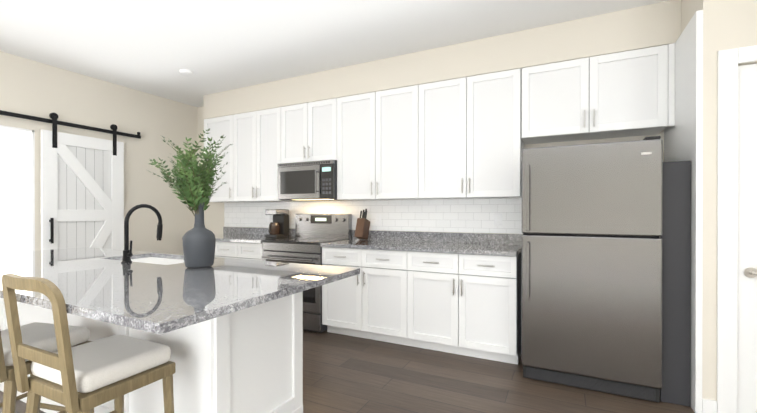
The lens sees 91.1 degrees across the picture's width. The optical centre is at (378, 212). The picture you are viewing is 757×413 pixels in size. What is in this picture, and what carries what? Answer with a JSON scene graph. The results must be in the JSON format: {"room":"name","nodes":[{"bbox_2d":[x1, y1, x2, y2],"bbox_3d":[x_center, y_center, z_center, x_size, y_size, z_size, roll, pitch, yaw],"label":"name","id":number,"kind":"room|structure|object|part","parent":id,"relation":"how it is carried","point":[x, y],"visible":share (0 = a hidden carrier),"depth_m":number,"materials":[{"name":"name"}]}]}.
{"room":"kitchen","nodes":[
{"label":"kitchen","id":0,"kind":"room"},
{"bbox_2d":[0,129,26,252],"bbox_3d":[-4.515,-0.161,3.936,1.829,2.740,2.700,0,0,26],"label":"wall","id":1,"kind":"structure","parent":0,"point":[13,232],"depth_m":5.01,"materials":[{"name":"white paint"}]},
{"bbox_2d":[0,51,175,253],"bbox_3d":[-4.026,-0.157,2.715,0.133,2.740,6.290,0,0,26],"label":"wall","id":2,"kind":"structure","parent":0,"point":[27,86],"depth_m":4.31,"materials":[{"name":"beige paint"}]},
{"bbox_2d":[0,110,140,249],"bbox_3d":[-3.430,0.079,3.664,0.114,2.223,2.140,0,0,26],"label":"barn door","id":3,"kind":"structure","parent":2,"relation":"in","point":[82,191],"depth_m":4.03,"materials":[{"name":"white wood"}]},
{"bbox_3d":[-3.454,-0.960,3.674,0.060,0.080,2.140,0,0,26],"label":"barn door rail","id":4,"kind":"part","parent":3,"relation":"part of","materials":[{"name":"black metal"}]},
{"bbox_2d":[0,0,669,106],"bbox_3d":[-1.544,-1.563,1.393,9.510,0.080,6.440,0,0,26],"label":"ceiling","id":5,"kind":"structure","parent":0,"point":[153,47],"depth_m":3.14,"materials":[{"name":"white paint"}]},
{"bbox_2d":[179,69,192,75],"bbox_3d":[-2.078,-1.512,4.015,0.136,0.035,0.136,0,0,26],"label":"recessed light","id":6,"kind":"object","parent":5,"relation":"attached to","point":[184,72],"visible":1,"depth_m":3.98,"materials":[{"name":"white plastic"}]},
{"bbox_2d":[0,330,694,412],"bbox_3d":[-1.544,1.257,1.401,9.510,0.080,6.440,0,0,26],"label":"floor","id":7,"kind":"structure","parent":0,"point":[342,373],"depth_m":2.60,"materials":[{"name":"brown wood"}]},
{"bbox_2d":[0,322,93,412],"bbox_3d":[-1.642,0.715,1.663,0.408,1.003,0.457,0,0,14],"label":"counter stool","id":8,"kind":"object","parent":7,"relation":"on","point":[39,335],"visible":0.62,"depth_m":1.64,"materials":[{"name":"white fabric"}]},
{"bbox_2d":[2,273,175,412],"bbox_3d":[-1.129,0.716,1.458,0.408,1.003,0.457,0,0,25],"label":"counter stool","id":9,"kind":"object","parent":7,"relation":"on","point":[86,377],"visible":1,"depth_m":1.37,"materials":[{"name":"brown wood"}]},
{"bbox_2d":[0,292,302,412],"bbox_3d":[-1.524,0.771,2.350,2.120,0.882,0.620,0,0,26],"label":"kitchen island","id":10,"kind":"object","parent":7,"relation":"on","point":[228,332],"depth_m":1.84,"materials":[{"name":"white wood"}]},
{"bbox_2d":[0,248,359,335],"bbox_3d":[-1.573,0.316,2.128,2.730,0.030,1.120,0,0,26],"label":"island countertop","id":11,"kind":"structure","parent":10,"relation":"on","point":[158,299],"depth_m":1.61,"materials":[{"name":"grey stone"}]},
{"bbox_2d":[120,204,162,263],"bbox_3d":[-1.458,0.122,2.319,0.099,0.356,0.252,0,0,26],"label":"faucet","id":12,"kind":"object","parent":11,"relation":"on","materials":[{"name":"black metal"}]},
{"bbox_2d":[136,256,183,263],"bbox_3d":[-1.458,0.429,2.459,0.724,0.222,0.379,0,0,26],"label":"sink","id":13,"kind":"object","parent":11,"relation":"in","point":[147,259],"depth_m":2.63,"materials":[{"name":"white ceramic"}]},
{"bbox_2d":[149,128,232,267],"bbox_3d":[-0.965,-0.075,2.044,0.515,0.748,0.480,0,0,26],"label":"vase","id":14,"kind":"object","parent":11,"relation":"on","point":[195,194],"visible":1,"depth_m":2.00,"materials":[{"name":"grey ceramic"}]},
{"bbox_2d":[182,239,217,256],"bbox_3d":[-2.006,0.768,4.746,0.593,0.874,0.614,0,0,26],"label":"base cabinet","id":15,"kind":"object","parent":7,"relation":"on","point":[216,245],"depth_m":4.35,"materials":[{"name":"white wood"}]},
{"bbox_2d":[218,243,262,260],"bbox_3d":[-1.482,0.769,4.485,0.819,0.874,0.614,0,0,26],"label":"base cabinet","id":16,"kind":"object","parent":7,"relation":"on","point":[249,251],"depth_m":4.18,"materials":[{"name":"white wood"}]},
{"bbox_2d":[182,235,294,242],"bbox_3d":[-1.700,0.313,4.576,1.291,0.038,0.643,0,0,26],"label":"countertop","id":17,"kind":"structure","parent":16,"relation":"on","point":[219,238],"depth_m":4.28,"materials":[{"name":"grey stone"}]},
{"bbox_2d":[265,209,288,237],"bbox_3d":[-1.225,0.125,4.476,0.184,0.335,0.247,0,0,26],"label":"coffee maker","id":18,"kind":"object","parent":17,"relation":"on","point":[279,226],"visible":1,"depth_m":4.43,"materials":[{"name":"grey plastic"}]},
{"bbox_2d":[261,214,351,332],"bbox_3d":[-0.792,0.599,4.089,0.758,1.180,0.689,0,0,26],"label":"range","id":19,"kind":"object","parent":7,"relation":"on","point":[312,233],"visible":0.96,"depth_m":3.90,"materials":[{"name":"grey metal"}]},
{"bbox_2d":[322,247,413,346],"bbox_3d":[0.008,0.771,3.745,0.971,0.874,0.614,0,0,26],"label":"base cabinet","id":20,"kind":"object","parent":7,"relation":"on","point":[376,303],"depth_m":3.45,"materials":[{"name":"white wood"}]},
{"bbox_2d":[414,251,521,364],"bbox_3d":[0.771,0.772,3.365,0.974,0.874,0.614,0,0,26],"label":"base cabinet","id":21,"kind":"object","parent":7,"relation":"on","point":[455,293],"depth_m":3.06,"materials":[{"name":"white wood"}]},
{"bbox_2d":[320,239,521,258],"bbox_3d":[0.384,0.316,3.540,1.825,0.038,0.643,0,0,26],"label":"countertop","id":22,"kind":"structure","parent":21,"relation":"on","point":[511,249],"depth_m":3.36,"materials":[{"name":"grey stone"}]},
{"bbox_2d":[355,209,369,239],"bbox_3d":[-0.174,0.122,4.030,0.100,0.338,0.185,0,0,26],"label":"knife block","id":23,"kind":"object","parent":22,"relation":"on","point":[362,228],"visible":1,"depth_m":3.99,"materials":[{"name":"brown wood"}]},
{"bbox_2d":[521,136,690,406],"bbox_3d":[1.633,0.362,2.787,0.984,1.699,0.805,0,0,26],"label":"refrigerator","id":24,"kind":"object","parent":7,"relation":"on","point":[606,288],"visible":1,"depth_m":2.45,"materials":[{"name":"grey metal"}]},
{"bbox_2d":[176,0,671,254],"bbox_3d":[-0.148,-0.161,4.037,5.600,2.740,0.470,0,0,26],"label":"wall","id":25,"kind":"structure","parent":0,"point":[646,26],"depth_m":3.40,"materials":[{"name":"beige paint"}]},
{"bbox_2d":[204,114,235,202],"bbox_3d":[-1.943,-0.683,4.867,0.593,1.080,0.335,0,0,26],"label":"upper cabinet","id":26,"kind":"object","parent":25,"relation":"attached to","point":[223,126],"depth_m":4.70,"materials":[{"name":"white wood"}]},
{"bbox_2d":[236,107,297,201],"bbox_3d":[-1.390,-0.683,4.593,0.883,1.080,0.335,0,0,26],"label":"upper cabinet","id":27,"kind":"object","parent":25,"relation":"attached to","point":[259,134],"depth_m":4.43,"materials":[{"name":"white wood"}]},
{"bbox_2d":[284,98,335,162],"bbox_3d":[-0.708,-0.893,4.253,0.761,0.658,0.335,0,0,26],"label":"upper cabinet","id":28,"kind":"object","parent":25,"relation":"attached to","point":[309,128],"depth_m":4.09,"materials":[{"name":"white wood"}]},
{"bbox_2d":[277,160,336,200],"bbox_3d":[-0.733,-0.354,4.204,0.754,0.411,0.447,0,0,26],"label":"microwave","id":29,"kind":"object","parent":28,"relation":"attached to","point":[308,180],"visible":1,"depth_m":4.03,"materials":[{"name":"grey metal"}]},
{"bbox_2d":[222,227,521,242],"bbox_3d":[-0.400,0.244,4.277,3.885,0.100,0.022,0,0,26],"label":"backsplash","id":30,"kind":"structure","parent":25,"relation":"attached to","point":[419,237],"depth_m":3.82,"materials":[{"name":"grey stone"}]},
{"bbox_2d":[224,198,522,233],"bbox_3d":[-0.398,0.234,4.282,3.885,0.748,0.016,0,0,26],"label":"tile backsplash","id":31,"kind":"structure","parent":25,"relation":"attached to","point":[500,215],"depth_m":3.92,"materials":[{"name":"white tile"}]},
{"bbox_2d":[336,84,423,200],"bbox_3d":[0.042,-0.680,3.880,1.035,1.080,0.335,0,0,26],"label":"upper cabinet","id":32,"kind":"object","parent":25,"relation":"attached to","point":[380,134],"depth_m":3.71,"materials":[{"name":"white wood"}]},
{"bbox_2d":[424,67,531,198],"bbox_3d":[0.863,-0.679,3.472,1.039,1.080,0.335,0,0,26],"label":"upper cabinet","id":33,"kind":"object","parent":25,"relation":"attached to","point":[465,137],"depth_m":3.29,"materials":[{"name":"white wood"}]},
{"bbox_2d":[532,43,674,143],"bbox_3d":[1.736,-0.923,3.038,1.031,0.590,0.335,0,0,26],"label":"upper cabinet","id":34,"kind":"object","parent":25,"relation":"attached to","point":[631,93],"depth_m":2.86,"materials":[{"name":"white wood"}]},
{"bbox_2d":[672,0,687,161],"bbox_3d":[2.118,-0.156,2.463,0.162,2.740,0.330,0,0,26],"label":"wall","id":35,"kind":"structure","parent":0,"point":[679,7],"depth_m":2.56,"materials":[{"name":"beige paint"}]},
{"bbox_2d":[688,0,756,412],"bbox_3d":[2.780,-0.155,1.876,1.872,2.740,0.133,0,0,26],"label":"wall","id":36,"kind":"structure","parent":0,"point":[700,34],"depth_m":2.22,"materials":[{"name":"beige paint"}]},
{"bbox_2d":[717,45,756,412],"bbox_3d":[2.455,0.130,1.995,0.988,2.168,0.095,0,0,26],"label":"door","id":37,"kind":"structure","parent":36,"relation":"in","point":[736,238],"depth_m":2.16,"materials":[{"name":"white wood"}]}
]}

